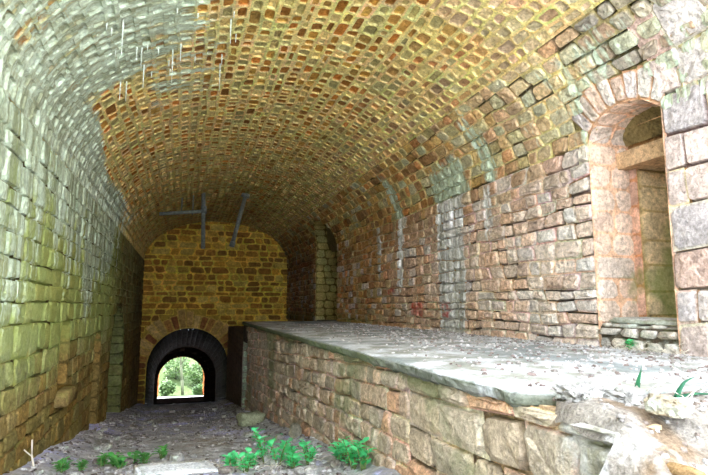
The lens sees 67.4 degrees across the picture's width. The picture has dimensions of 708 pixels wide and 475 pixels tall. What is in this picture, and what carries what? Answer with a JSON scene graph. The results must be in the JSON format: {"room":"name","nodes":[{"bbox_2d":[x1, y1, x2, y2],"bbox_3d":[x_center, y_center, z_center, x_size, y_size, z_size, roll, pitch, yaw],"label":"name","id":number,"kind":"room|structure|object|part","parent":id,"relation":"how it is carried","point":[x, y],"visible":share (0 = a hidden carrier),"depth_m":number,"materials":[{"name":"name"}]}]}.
{"room":"abandoned railway tunnel","nodes":[
{"label":"abandoned railway tunnel","id":0,"kind":"room"},
{"bbox_2d":[0,87,143,474],"bbox_3d":[-6.557,3.383,12.626,0.481,8.520,34.680,2,-8,-18],"label":"wall","id":1,"kind":"structure","parent":0,"point":[66,269],"depth_m":8.87,"materials":[{"name":"stone"}]},
{"bbox_2d":[52,385,77,407],"bbox_3d":[-5.431,2.964,9.938,0.309,0.272,1.176,2,-8,-18],"label":"stone","id":2,"kind":"object","parent":1,"relation":"attached to","point":[66,394],"visible":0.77,"depth_m":9.60,"materials":[{"name":"beige stone"}]},
{"bbox_2d":[106,306,123,412],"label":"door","id":3,"kind":"structure","parent":1,"relation":"in","point":[115,369],"depth_m":20.22,"materials":[{"name":"stone"}]},
{"bbox_2d":[145,328,226,404],"bbox_3d":[-11.148,9.390,35.162,5.160,7.171,12.570,2,-8,-18],"label":"wall","id":4,"kind":"structure","parent":0,"point":[201,346],"depth_m":36.66,"materials":[{"name":"black stone"}]},
{"bbox_2d":[157,352,224,397],"bbox_3d":[-17.465,14.634,57.872,51.000,3.930,38.460,2,-8,-18],"label":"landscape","id":5,"kind":"structure","parent":0,"point":[188,388],"depth_m":59.09,"materials":[{"name":"green plant"}]},
{"bbox_2d":[158,379,176,395],"bbox_3d":[-18.655,15.040,52.958,1.932,1.866,1.924,2,-8,-12],"label":"bush","id":6,"kind":"object","parent":5,"relation":"on","point":[165,388],"visible":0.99,"depth_m":52.67,"materials":[{"name":"green plant"}]},
{"bbox_2d":[162,357,190,378],"bbox_3d":[-20.195,14.465,60.125,3.424,3.583,3.713,3,-8,-24],"label":"tree","id":7,"kind":"object","parent":5,"relation":"on","point":[177,374],"visible":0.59,"depth_m":59.67,"materials":[{"name":"green plant"}]},
{"bbox_2d":[180,357,189,394],"bbox_3d":[-17.352,11.525,53.647,7.040,8.886,5.749,2,-8,-18],"label":"tree","id":8,"kind":"object","parent":5,"relation":"on","point":[181,362],"visible":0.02,"depth_m":53.49,"materials":[{"name":"green plant"}]},
{"bbox_2d":[184,362,202,385],"bbox_3d":[-17.223,15.032,58.659,3.198,2.968,2.970,-7,-10,41],"label":"tree","id":9,"kind":"object","parent":5,"relation":"on","point":[194,376],"visible":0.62,"depth_m":58.05,"materials":[{"name":"green plant"}]},
{"bbox_2d":[192,383,202,394],"bbox_3d":[-15.484,15.289,53.321,1.732,1.266,1.776,2,-8,-18],"label":"bush","id":10,"kind":"object","parent":5,"relation":"on","point":[198,389],"visible":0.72,"depth_m":52.95,"materials":[{"name":"green plant"}]},
{"bbox_2d":[3,399,400,474],"bbox_3d":[-6.924,6.260,17.760,8.160,6.634,45.900,2,-8,-18],"label":"floor","id":11,"kind":"structure","parent":0,"point":[189,446],"depth_m":10.73,"materials":[{"name":"grey gravel"}]},
{"bbox_2d":[24,440,33,465],"bbox_3d":[-4.647,3.093,7.573,0.203,0.400,0.034,1,-7,-10],"label":"twig","id":12,"kind":"object","parent":11,"relation":"on","point":[31,454],"visible":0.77,"depth_m":7.57,"materials":[{"name":"beige wood"}]},
{"bbox_2d":[33,469,43,474],"bbox_3d":[-4.255,3.163,7.172,0.105,0.057,0.132,-1,-7,10],"label":"stone","id":13,"kind":"object","parent":11,"relation":"on","point":[38,471],"visible":1,"depth_m":7.14,"materials":[{"name":"white stone"}]},
{"bbox_2d":[52,456,73,472],"bbox_3d":[-4.152,3.264,7.573,0.283,0.211,0.259,2,-8,-18],"label":"weed","id":14,"kind":"object","parent":11,"relation":"on","point":[61,466],"visible":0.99,"depth_m":7.57,"materials":[{"name":"green plant"}]},
{"bbox_2d":[73,459,88,470],"bbox_3d":[-3.983,3.341,7.785,0.247,0.213,0.220,-7,-10,42],"label":"weed","id":15,"kind":"object","parent":11,"relation":"on","point":[81,465],"visible":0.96,"depth_m":7.77,"materials":[{"name":"green plant"}]},
{"bbox_2d":[93,445,100,449],"bbox_3d":[-4.775,3.917,9.890,0.157,0.074,0.135,-3,-8,19],"label":"stone","id":16,"kind":"object","parent":11,"relation":"on","point":[97,447],"visible":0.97,"depth_m":9.85,"materials":[{"name":"grey stone"}]},
{"bbox_2d":[95,453,109,466],"bbox_3d":[-3.859,3.452,8.221,0.249,0.218,0.255,2,-8,-18],"label":"weed","id":17,"kind":"object","parent":11,"relation":"on","point":[102,462],"visible":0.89,"depth_m":8.19,"materials":[{"name":"green plant"}]},
{"bbox_2d":[100,443,112,450],"bbox_3d":[-4.640,3.919,9.958,0.184,0.100,0.232,-3,-8,23],"label":"stone","id":18,"kind":"object","parent":11,"relation":"on","point":[106,446],"visible":1,"depth_m":9.90,"materials":[{"name":"grey stone"}]},
{"bbox_2d":[108,452,123,466],"bbox_3d":[-3.620,3.380,8.068,0.256,0.214,0.264,2,-8,-18],"label":"weed","id":19,"kind":"object","parent":11,"relation":"on","point":[111,457],"visible":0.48,"depth_m":8.05,"materials":[{"name":"green plant"}]},
{"bbox_2d":[111,454,127,468],"bbox_3d":[-3.468,3.327,7.848,0.242,0.203,0.261,2,-8,-18],"label":"weed","id":20,"kind":"object","parent":11,"relation":"on","point":[118,463],"visible":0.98,"depth_m":7.85,"materials":[{"name":"green plant"}]},
{"bbox_2d":[123,458,133,465],"bbox_3d":[-3.553,3.488,8.251,0.181,0.096,0.204,-2,-8,13],"label":"stone","id":21,"kind":"object","parent":11,"relation":"on","point":[129,461],"visible":0.42,"depth_m":8.24,"materials":[{"name":"grey stone"}]},
{"bbox_2d":[125,450,139,463],"bbox_3d":[-3.534,3.515,8.435,0.297,0.204,0.260,2,-8,-18],"label":"weed","id":22,"kind":"object","parent":11,"relation":"on","point":[134,456],"visible":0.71,"depth_m":8.45,"materials":[{"name":"green plant"}]},
{"bbox_2d":[137,451,153,463],"bbox_3d":[-3.244,3.422,8.222,0.265,0.211,0.290,6,-10,-40],"label":"weed","id":23,"kind":"object","parent":11,"relation":"on","point":[143,455],"visible":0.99,"depth_m":8.21,"materials":[{"name":"green plant"}]},
{"bbox_3d":[-3.244,3.440,8.232,0.113,0.178,0.101,-5,-9,32],"label":"stem","id":24,"kind":"part","parent":23,"relation":"part of","materials":[{"name":"green plant"}]},
{"bbox_2d":[154,444,168,458],"bbox_3d":[-3.137,3.505,8.657,0.260,0.226,0.262,2,-8,-18],"label":"weed","id":25,"kind":"object","parent":11,"relation":"on","point":[162,452],"visible":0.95,"depth_m":8.63,"materials":[{"name":"green plant"}]},
{"bbox_2d":[134,459,217,474],"bbox_3d":[-2.491,3.306,7.407,1.056,0.242,0.678,4,-8,-26],"label":"stone block","id":26,"kind":"object","parent":11,"relation":"on","point":[196,466],"visible":0.88,"depth_m":7.38,"materials":[{"name":"grey stone"}]},
{"bbox_2d":[169,452,183,461],"bbox_3d":[-2.819,3.478,8.427,0.229,0.103,0.189,-4,-8,28],"label":"stone","id":27,"kind":"object","parent":11,"relation":"on","point":[177,456],"visible":0.94,"depth_m":8.36,"materials":[{"name":"grey stone"}]},
{"bbox_2d":[21,402,359,474],"bbox_3d":[-5.177,5.527,16.035,4.359,3.013,21.687,2,-8,-18],"label":"gravel","id":28,"kind":"object","parent":11,"relation":"on","point":[70,442],"visible":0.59,"depth_m":10.02,"materials":[{"name":"gravel"}]},
{"bbox_2d":[251,427,282,463],"bbox_3d":[-1.312,3.065,7.827,0.452,0.543,0.336,4,-8,-27],"label":"weed","id":29,"kind":"object","parent":28,"relation":"on","point":[257,436],"visible":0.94,"depth_m":7.80,"materials":[{"name":"green plant"}]},
{"bbox_3d":[-1.337,3.083,7.844,0.347,0.512,0.209,4,-8,-30],"label":"stem","id":30,"kind":"part","parent":29,"relation":"part of","materials":[{"name":"green plant"}]},
{"bbox_2d":[329,436,350,459],"bbox_3d":[-0.173,2.855,7.062,0.294,0.393,0.363,-1,-7,7],"label":"weed","id":31,"kind":"object","parent":28,"relation":"on","point":[338,447],"visible":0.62,"depth_m":7.05,"materials":[{"name":"green plant"}]},
{"bbox_2d":[218,466,234,474],"bbox_3d":[-1.701,3.101,7.093,0.215,0.091,0.163,-2,-8,13],"label":"stone","id":32,"kind":"object","parent":11,"relation":"on","point":[225,470],"visible":0.96,"depth_m":7.03,"materials":[{"name":"grey stone"}]},
{"bbox_2d":[220,450,239,466],"bbox_3d":[-1.730,3.147,7.462,0.254,0.236,0.290,-1,-7,5],"label":"weed","id":33,"kind":"object","parent":11,"relation":"on","point":[230,459],"visible":0.86,"depth_m":7.42,"materials":[{"name":"green plant"}]},
{"bbox_2d":[235,452,255,471],"bbox_3d":[-1.454,3.047,7.160,0.311,0.250,0.316,2,-8,-18],"label":"weed","id":34,"kind":"object","parent":11,"relation":"on","point":[249,457],"visible":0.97,"depth_m":7.17,"materials":[{"name":"green plant"}]},
{"bbox_3d":[-1.464,3.065,7.167,0.143,0.215,0.072,5,-9,-32],"label":"stem","id":35,"kind":"part","parent":34,"relation":"part of","materials":[{"name":"green plant"}]},
{"bbox_2d":[243,431,253,436],"bbox_3d":[-2.282,4.272,11.531,0.243,0.105,0.193,4,-8,-25],"label":"stone","id":36,"kind":"object","parent":11,"relation":"on","point":[247,433],"visible":0.96,"depth_m":11.48,"materials":[{"name":"grey stone"}]},
{"bbox_2d":[236,410,266,426],"bbox_3d":[-2.669,4.687,13.773,0.777,0.376,0.514,4,-8,-28],"label":"boulder","id":37,"kind":"object","parent":11,"relation":"on","point":[245,419],"visible":0.86,"depth_m":13.56,"materials":[{"name":"stone"}]},
{"bbox_2d":[245,447,262,466],"bbox_3d":[-1.474,3.184,7.674,0.273,0.262,0.261,-3,-8,23],"label":"weed","id":38,"kind":"object","parent":11,"relation":"on","point":[248,449],"visible":0.47,"depth_m":7.67,"materials":[{"name":"green plant"}]},
{"bbox_2d":[209,445,330,473],"bbox_3d":[-1.226,3.157,7.557,1.714,0.287,1.270,2,-8,-18],"label":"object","id":39,"kind":"object","parent":11,"relation":"on","point":[296,445],"visible":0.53,"depth_m":7.35,"materials":[{"name":"grey stone"}]},
{"bbox_2d":[264,454,277,463],"bbox_3d":[-1.222,3.251,7.815,0.232,0.110,0.199,-7,-10,43],"label":"stone","id":40,"kind":"object","parent":11,"relation":"on","point":[266,457],"visible":0.51,"depth_m":7.74,"materials":[{"name":"grey stone"}]},
{"bbox_2d":[267,446,279,453],"bbox_3d":[-1.315,3.493,8.738,0.214,0.101,0.183,-5,-9,33],"label":"stone","id":41,"kind":"object","parent":11,"relation":"on","point":[269,450],"visible":0.38,"depth_m":8.69,"materials":[{"name":"grey stone"}]},
{"bbox_2d":[270,459,279,464],"bbox_3d":[-1.124,3.187,7.537,0.113,0.068,0.152,-2,-8,14],"label":"stone","id":42,"kind":"object","parent":11,"relation":"on","point":[273,460],"visible":0.75,"depth_m":7.50,"materials":[{"name":"grey stone"}]},
{"bbox_2d":[275,434,283,438],"bbox_3d":[-1.516,4.066,10.868,0.181,0.086,0.155,0,-7,-3],"label":"stone","id":43,"kind":"object","parent":11,"relation":"on","point":[280,436],"visible":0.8,"depth_m":10.81,"materials":[{"name":"grey stone"}]},
{"bbox_2d":[266,438,293,464],"bbox_3d":[-1.046,3.048,7.524,0.388,0.368,0.269,2,-8,-18],"label":"weed","id":44,"kind":"object","parent":11,"relation":"on","point":[284,444],"visible":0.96,"depth_m":7.51,"materials":[{"name":"green plant"}]},
{"bbox_3d":[-1.054,3.055,7.492,0.246,0.347,0.123,2,-8,-18],"label":"stem","id":45,"kind":"part","parent":44,"relation":"part of","materials":[{"name":"green plant"}]},
{"bbox_2d":[282,443,298,460],"bbox_3d":[-0.912,3.140,7.727,0.306,0.273,0.306,2,-8,-18],"label":"weed","id":46,"kind":"object","parent":11,"relation":"on","point":[291,447],"visible":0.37,"depth_m":7.74,"materials":[{"name":"green plant"}]},
{"bbox_2d":[284,450,302,468],"bbox_3d":[-0.803,3.001,7.165,0.250,0.256,0.292,-2,-8,17],"label":"weed","id":47,"kind":"object","parent":11,"relation":"on","point":[292,457],"visible":0.97,"depth_m":7.15,"materials":[{"name":"green plant"}]},
{"bbox_3d":[-0.811,3.025,7.162,0.076,0.208,0.144,-1,-7,6],"label":"stem","id":48,"kind":"part","parent":47,"relation":"part of","materials":[{"name":"green plant"}]},
{"bbox_2d":[288,423,301,437],"bbox_3d":[-1.130,3.716,10.206,0.239,0.289,0.238,5,-9,-35],"label":"stone","id":49,"kind":"object","parent":11,"relation":"on","point":[295,431],"visible":0.91,"depth_m":10.13,"materials":[{"name":"grey stone"}]},
{"bbox_2d":[294,466,303,474],"bbox_3d":[-0.689,2.974,6.783,0.134,0.073,0.162,7,-10,-44],"label":"stone","id":50,"kind":"object","parent":11,"relation":"on","point":[298,470],"visible":0.9,"depth_m":6.73,"materials":[{"name":"white stone"}]},
{"bbox_2d":[303,465,317,474],"bbox_3d":[-0.553,2.953,6.767,0.187,0.089,0.160,0,-7,3],"label":"stone","id":51,"kind":"object","parent":11,"relation":"on","point":[310,469],"visible":0.98,"depth_m":6.70,"materials":[{"name":"white stone"}]},
{"bbox_2d":[299,440,322,464],"bbox_3d":[-0.648,3.025,7.444,0.271,0.332,0.357,6,-10,-40],"label":"weed","id":52,"kind":"object","parent":11,"relation":"on","point":[303,445],"visible":0.91,"depth_m":7.42,"materials":[{"name":"green plant"}]},
{"bbox_3d":[-0.640,3.041,7.415,0.196,0.293,0.105,-7,-10,42],"label":"stem","id":53,"kind":"part","parent":52,"relation":"part of","materials":[{"name":"green plant"}]},
{"bbox_2d":[330,457,343,468],"bbox_3d":[-0.218,2.984,7.037,0.173,0.097,0.228,-4,-8,26],"label":"stone","id":54,"kind":"object","parent":11,"relation":"on","point":[335,463],"visible":0.82,"depth_m":6.96,"materials":[{"name":"grey stone"}]},
{"bbox_2d":[328,442,347,457],"bbox_3d":[-0.219,2.945,7.307,0.319,0.257,0.300,2,-8,-18],"label":"weed","id":55,"kind":"object","parent":11,"relation":"on","point":[331,447],"visible":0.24,"depth_m":7.30,"materials":[{"name":"green plant"}]},
{"bbox_2d":[338,438,361,469],"bbox_3d":[-0.043,2.696,6.613,0.307,0.409,0.353,0,-7,-3],"label":"weed","id":56,"kind":"object","parent":11,"relation":"on","point":[352,458],"visible":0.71,"depth_m":6.60,"materials":[{"name":"green plant"}]},
{"bbox_3d":[-0.006,2.715,6.644,0.196,0.380,0.221,-3,-8,24],"label":"stem","id":57,"kind":"part","parent":56,"relation":"part of","materials":[{"name":"green plant"}]},
{"bbox_2d":[337,440,363,466],"bbox_3d":[-0.030,2.790,6.841,0.410,0.340,0.270,2,-8,-18],"label":"weed","id":58,"kind":"object","parent":11,"relation":"on","point":[341,449],"visible":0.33,"depth_m":6.84,"materials":[{"name":"green plant"}]},
{"bbox_2d":[350,437,376,470],"bbox_3d":[0.094,2.648,6.444,0.314,0.355,0.316,2,-8,-18],"label":"weed","id":59,"kind":"object","parent":11,"relation":"on","point":[364,453],"visible":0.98,"depth_m":6.43,"materials":[{"name":"green plant"}]},
{"bbox_3d":[0.094,2.667,6.425,0.160,0.312,0.209,2,-8,-18],"label":"stem","id":60,"kind":"part","parent":59,"relation":"part of","materials":[{"name":"green plant"}]},
{"bbox_2d":[226,321,707,474],"bbox_3d":[-1.101,5.153,15.341,4.734,5.105,32.100,2,-8,-18],"label":"platform","id":61,"kind":"object","parent":11,"relation":"on","point":[434,416],"visible":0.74,"depth_m":5.31,"materials":[{"name":"stone"}]},
{"bbox_2d":[276,323,707,390],"bbox_3d":[0.801,2.027,11.105,3.409,0.041,14.446,2,-8,-18],"label":"gravel","id":62,"kind":"object","parent":61,"relation":"on","point":[702,369],"visible":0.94,"depth_m":6.55,"materials":[{"name":"gravel"}]},
{"bbox_2d":[550,382,604,401],"bbox_3d":[1.526,1.046,3.603,0.361,0.119,0.236,5,-9,-32],"label":"chunk","id":63,"kind":"object","parent":61,"relation":"on","point":[575,391],"visible":0.85,"depth_m":3.54,"materials":[{"name":"stone"}]},
{"bbox_2d":[581,381,610,394],"bbox_3d":[1.691,1.065,3.712,0.213,0.096,0.319,-3,-8,20],"label":"chunk","id":64,"kind":"object","parent":61,"relation":"on","point":[601,387],"visible":0.3,"depth_m":3.66,"materials":[{"name":"stone"}]},
{"bbox_2d":[602,386,646,405],"bbox_3d":[1.794,1.048,3.534,0.212,0.103,0.261,5,-9,-36],"label":"chunk","id":65,"kind":"object","parent":61,"relation":"on","point":[625,395],"visible":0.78,"depth_m":3.50,"materials":[{"name":"stone"}]},
{"bbox_2d":[621,338,634,349],"bbox_3d":[3.777,1.461,7.226,0.209,0.166,0.192,5,-9,-34],"label":"weed","id":66,"kind":"object","parent":61,"relation":"on","point":[630,340],"visible":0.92,"depth_m":7.22,"materials":[{"name":"green plant"}]},
{"bbox_2d":[552,390,707,469],"bbox_3d":[3.128,1.377,3.443,3.379,0.680,1.604,2,-8,-18],"label":"gravel","id":67,"kind":"object","parent":61,"relation":"on","point":[701,407],"visible":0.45,"depth_m":3.11,"materials":[{"name":"gravel"}]},
{"bbox_2d":[608,341,688,354],"bbox_3d":[3.848,1.416,6.935,0.600,0.147,1.251,3,-8,-23],"label":"stalks","id":68,"kind":"object","parent":61,"relation":"on","point":[640,346],"visible":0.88,"depth_m":6.85},
{"bbox_2d":[643,393,694,418],"bbox_3d":[1.853,0.994,3.137,0.322,0.153,0.227,7,-10,-42],"label":"rock","id":69,"kind":"object","parent":61,"relation":"on","point":[662,405],"visible":1,"depth_m":3.04,"materials":[{"name":"stone"}]},
{"bbox_2d":[635,367,707,397],"bbox_3d":[2.361,1.051,3.876,0.450,0.205,0.354,2,-8,-18],"label":"grass tuft","id":70,"kind":"object","parent":61,"relation":"on","point":[679,389],"visible":0.86,"depth_m":3.70,"materials":[{"name":"green plant"}]},
{"bbox_3d":[2.130,1.041,3.961,0.060,0.163,0.054,2,-8,-18],"label":"blade","id":71,"kind":"part","parent":70,"relation":"part of","materials":[{"name":"green plant"}]},
{"bbox_3d":[2.318,1.050,3.704,0.204,0.139,0.054,2,-8,-18],"label":"blade","id":72,"kind":"part","parent":70,"relation":"part of","materials":[{"name":"green plant"}]},
{"bbox_3d":[2.421,1.111,3.729,0.420,0.048,0.054,2,-8,-18],"label":"blade","id":73,"kind":"part","parent":70,"relation":"part of","materials":[{"name":"green plant"}]},
{"bbox_2d":[643,367,707,401],"bbox_3d":[2.855,1.094,3.702,1.568,0.283,1.082,1,-7,-8],"label":"stalks","id":74,"kind":"object","parent":61,"relation":"on","point":[673,367],"visible":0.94,"depth_m":3.72},
{"bbox_2d":[666,462,705,474],"bbox_3d":[1.683,1.201,2.676,0.136,0.115,0.205,6,-10,-40],"label":"stone","id":75,"kind":"object","parent":61,"relation":"on","point":[675,468],"visible":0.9,"depth_m":2.65,"materials":[{"name":"beige stone"}]},
{"bbox_2d":[137,222,287,403],"bbox_3d":[-8.027,4.973,30.110,8.987,12.240,0.088,2,-8,-18],"label":"wall","id":76,"kind":"structure","parent":0,"point":[212,289],"depth_m":30.34,"materials":[{"name":"brown brick"}]},
{"bbox_2d":[0,0,707,262],"bbox_3d":[-3.288,-1.735,17.268,9.240,2.820,28.800,2,-8,-18],"label":"ceiling","id":77,"kind":"structure","parent":0,"point":[354,117],"depth_m":10.15,"materials":[{"name":"brown brick"}]},
{"bbox_2d":[159,193,206,248],"bbox_3d":[-7.170,-0.761,22.240,1.899,2.405,0.237,2,-8,-18],"label":"pipe","id":78,"kind":"object","parent":77,"relation":"hanging from","point":[203,211],"visible":0.98,"depth_m":22.36,"materials":[{"name":"metal"}]},
{"bbox_3d":[-7.208,-1.048,22.264,1.818,0.369,0.154,2,-8,-18],"label":"arm","id":79,"kind":"part","parent":78,"relation":"part of","materials":[{"name":"metal"}]},
{"bbox_2d":[229,193,249,246],"bbox_3d":[-4.945,-0.767,22.961,0.832,2.419,0.354,2,-8,-18],"label":"pipe","id":80,"kind":"object","parent":77,"relation":"hanging from","point":[245,196],"visible":1,"depth_m":22.90,"materials":[{"name":"metal"}]},
{"bbox_2d":[286,0,707,356],"bbox_3d":[0.513,3.896,16.597,0.625,10.920,31.381,2,-8,-18],"label":"wall","id":81,"kind":"structure","parent":0,"point":[512,255],"depth_m":9.39,"materials":[{"name":"brown stone"}]},
{"bbox_2d":[313,221,338,320],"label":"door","id":82,"kind":"structure","parent":81,"relation":"in","point":[326,260],"depth_m":24.91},
{"bbox_2d":[588,99,680,353],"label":"arched doorway","id":83,"kind":"structure","parent":81,"relation":"in","point":[631,217],"depth_m":8.19,"materials":[{"name":"beige stone"}]},
{"bbox_2d":[599,317,679,353],"bbox_3d":[4.208,1.357,7.352,0.861,0.509,1.440,2,-8,-18],"label":"ledge","id":84,"kind":"object","parent":83,"relation":"in","point":[654,330],"visible":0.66,"depth_m":7.21,"materials":[{"name":"grey stone"}]}
]}

